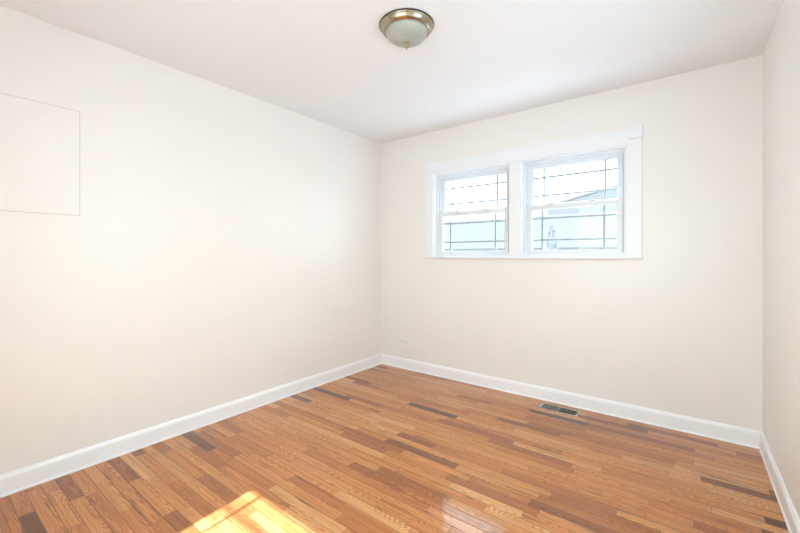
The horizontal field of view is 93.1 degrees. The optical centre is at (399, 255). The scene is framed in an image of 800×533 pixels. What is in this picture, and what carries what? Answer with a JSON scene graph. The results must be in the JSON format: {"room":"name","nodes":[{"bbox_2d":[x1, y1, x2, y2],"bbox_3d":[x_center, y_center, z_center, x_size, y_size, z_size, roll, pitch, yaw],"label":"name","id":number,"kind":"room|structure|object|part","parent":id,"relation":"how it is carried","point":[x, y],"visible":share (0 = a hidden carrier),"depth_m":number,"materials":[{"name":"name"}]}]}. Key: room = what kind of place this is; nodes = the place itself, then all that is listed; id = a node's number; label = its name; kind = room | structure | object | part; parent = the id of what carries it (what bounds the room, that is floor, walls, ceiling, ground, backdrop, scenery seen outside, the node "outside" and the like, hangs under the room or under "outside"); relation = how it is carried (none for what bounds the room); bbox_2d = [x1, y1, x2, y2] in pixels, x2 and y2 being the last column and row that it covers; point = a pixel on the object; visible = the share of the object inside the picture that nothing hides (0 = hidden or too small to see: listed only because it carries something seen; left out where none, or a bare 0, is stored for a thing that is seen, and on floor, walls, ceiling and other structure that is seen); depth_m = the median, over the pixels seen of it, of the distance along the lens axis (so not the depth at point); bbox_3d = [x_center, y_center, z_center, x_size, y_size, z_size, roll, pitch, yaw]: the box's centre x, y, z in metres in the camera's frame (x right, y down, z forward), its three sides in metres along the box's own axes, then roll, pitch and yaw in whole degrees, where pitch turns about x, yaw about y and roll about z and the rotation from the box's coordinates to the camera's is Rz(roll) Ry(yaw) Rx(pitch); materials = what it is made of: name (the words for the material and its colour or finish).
{"room":"empty bedroom","nodes":[
{"label":"empty bedroom","id":0,"kind":"room"},
{"bbox_2d":[0,5,380,474],"bbox_3d":[-1.376,-0.024,2.813,0.160,2.440,3.966,0,0,37],"label":"wall","id":1,"kind":"structure","parent":0,"point":[224,247],"depth_m":2.49,"materials":[{"name":"beige paint"}]},
{"bbox_2d":[0,90,81,217],"bbox_3d":[-1.942,-0.516,1.936,0.004,0.608,0.504,0,0,37],"label":"access panel","id":2,"kind":"object","parent":1,"relation":"attached to","point":[41,141],"visible":1,"depth_m":1.99,"materials":[{"name":"beige paint"}]},
{"bbox_2d":[0,354,381,497],"bbox_3d":[-1.305,1.143,2.759,0.019,0.107,3.646,0,0,37],"label":"baseboard","id":3,"kind":"structure","parent":1,"relation":"attached to","point":[12,482],"depth_m":2.42,"materials":[{"name":"white paint"}]},
{"bbox_2d":[0,0,781,143],"bbox_3d":[-0.087,-1.314,1.831,3.402,0.140,3.966,0,0,37],"label":"ceiling","id":4,"kind":"structure","parent":0,"point":[330,62],"depth_m":2.25,"materials":[{"name":"white paint"}]},
{"bbox_2d":[379,8,433,49],"bbox_3d":[0.036,-1.179,2.050,0.297,0.131,0.297,0,0,37],"label":"ceiling light","id":5,"kind":"object","parent":4,"relation":"attached to","point":[406,28],"visible":1,"depth_m":1.98,"materials":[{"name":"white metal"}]},
{"bbox_2d":[0,364,788,532],"bbox_3d":[-0.087,1.256,1.831,3.402,0.120,3.966,0,0,37],"label":"floor","id":6,"kind":"structure","parent":0,"point":[381,448],"depth_m":2.07,"materials":[{"name":"brown wood"}]},
{"bbox_2d":[538,403,579,416],"bbox_3d":[1.233,1.194,2.942,0.283,0.005,0.115,0,0,37],"label":"floor vent","id":7,"kind":"object","parent":6,"relation":"in","point":[550,407],"visible":1,"depth_m":2.94,"materials":[{"name":"metal"}]},
{"bbox_2d":[381,55,762,431],"bbox_3d":[1.067,-0.024,3.344,3.082,2.440,0.160,0,0,37],"label":"wall","id":8,"kind":"structure","parent":0,"point":[677,328],"depth_m":2.75,"materials":[{"name":"beige paint"}]},
{"bbox_2d":[401,338,409,345],"bbox_3d":[0.055,0.909,4.010,0.120,0.072,0.009,0,0,37],"label":"wall outlet","id":9,"kind":"object","parent":8,"relation":"attached to","point":[404,341],"visible":1,"depth_m":4.00,"materials":[{"name":"plastic"}]},
{"bbox_2d":[434,163,509,256],"bbox_3d":[0.691,-0.403,3.609,0.793,0.825,0.134,0,0,37],"label":"window","id":10,"kind":"structure","parent":8,"relation":"in","point":[440,179],"depth_m":3.62,"materials":[{"name":"white paint"}]},
{"bbox_3d":[0.688,-0.218,3.604,0.745,0.420,0.030,0,0,37],"label":"sash","id":11,"kind":"part","parent":10,"relation":"part of","materials":[{"name":"white plastic"}]},
{"bbox_3d":[0.713,-0.594,3.638,0.745,0.391,0.030,0,0,37],"label":"sash","id":12,"kind":"part","parent":10,"relation":"part of","materials":[{"name":"white plastic"}]},
{"bbox_2d":[446,159,616,182],"bbox_3d":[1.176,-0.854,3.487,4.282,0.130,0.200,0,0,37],"label":"trim","id":13,"kind":"structure","parent":8,"relation":"attached to","point":[613,159],"depth_m":3.39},
{"bbox_2d":[424,125,642,258],"bbox_3d":[1.007,-0.452,3.299,1.877,0.956,0.084,0,0,37],"label":"trim","id":14,"kind":"structure","parent":8,"relation":"attached to","point":[631,137],"depth_m":3.17,"materials":[{"name":"white paint"}]},
{"bbox_3d":[0.294,-0.419,3.821,0.096,0.859,0.019,0,0,37],"label":"casing","id":15,"kind":"part","parent":14,"relation":"part of","materials":[{"name":"white paint"}]},
{"bbox_3d":[0.998,-0.870,3.284,1.685,0.110,0.019,0,0,37],"label":"head casing","id":16,"kind":"part","parent":14,"relation":"part of","materials":[{"name":"white paint"}]},
{"bbox_3d":[1.701,-0.419,2.748,0.092,0.859,0.019,0,0,37],"label":"casing","id":17,"kind":"part","parent":14,"relation":"part of","materials":[{"name":"white paint"}]},
{"bbox_2d":[381,354,761,448],"bbox_3d":[1.013,1.143,3.273,3.082,0.107,0.019,0,0,37],"label":"baseboard","id":18,"kind":"structure","parent":8,"relation":"attached to","point":[700,427],"depth_m":2.89,"materials":[{"name":"white paint"}]},
{"bbox_2d":[521,145,626,256],"bbox_3d":[1.394,-0.403,3.073,0.790,0.825,0.134,0,0,37],"label":"window","id":19,"kind":"structure","parent":8,"relation":"in","point":[528,167],"depth_m":3.05,"materials":[{"name":"white paint"}]},
{"bbox_3d":[1.390,-0.218,3.068,0.742,0.420,0.030,0,0,37],"label":"sash","id":20,"kind":"part","parent":19,"relation":"part of","materials":[{"name":"white plastic"}]},
{"bbox_3d":[1.416,-0.594,3.102,0.742,0.391,0.030,0,0,37],"label":"sash","id":21,"kind":"part","parent":19,"relation":"part of","materials":[{"name":"white plastic"}]},
{"bbox_2d":[763,0,799,519],"bbox_3d":[1.202,-0.024,0.848,0.160,2.440,3.966,0,0,37],"label":"wall","id":22,"kind":"structure","parent":0,"point":[781,54],"depth_m":1.81,"materials":[{"name":"beige paint"}]},
{"bbox_2d":[759,432,799,532],"bbox_3d":[1.131,1.143,0.902,0.019,0.107,3.646,0,0,37],"label":"baseboard","id":23,"kind":"structure","parent":22,"relation":"attached to","point":[792,521],"depth_m":1.84,"materials":[{"name":"white paint"}]},
{"label":"outside","id":24,"kind":"structure","parent":0,"visible":0},
{"bbox_3d":[8.151,2.396,18.936,70.000,0.200,100.000,0,0,37],"label":"ground","id":25,"kind":"structure","parent":24,"visible":0},
{"bbox_2d":[444,211,615,250],"bbox_3d":[2.421,0.446,15.131,17.620,3.700,5.120,0,0,37],"label":"garage","id":26,"kind":"structure","parent":25,"relation":"on","point":[579,227],"depth_m":11.90,"materials":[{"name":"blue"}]},
{"bbox_2d":[544,223,558,249],"bbox_3d":[3.087,0.821,7.716,0.614,2.950,0.617,0,0,37],"label":"evergreen shrub","id":27,"kind":"object","parent":25,"relation":"on","point":[551,245],"visible":0.2,"depth_m":7.66,"materials":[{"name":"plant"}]},
{"bbox_2d":[547,184,616,214],"bbox_3d":[13.961,-0.644,17.649,11.320,5.880,9.120,0,0,37],"label":"neighbor house","id":28,"kind":"structure","parent":25,"relation":"on","point":[610,194],"depth_m":16.41,"materials":[{"name":"white"}]}
]}

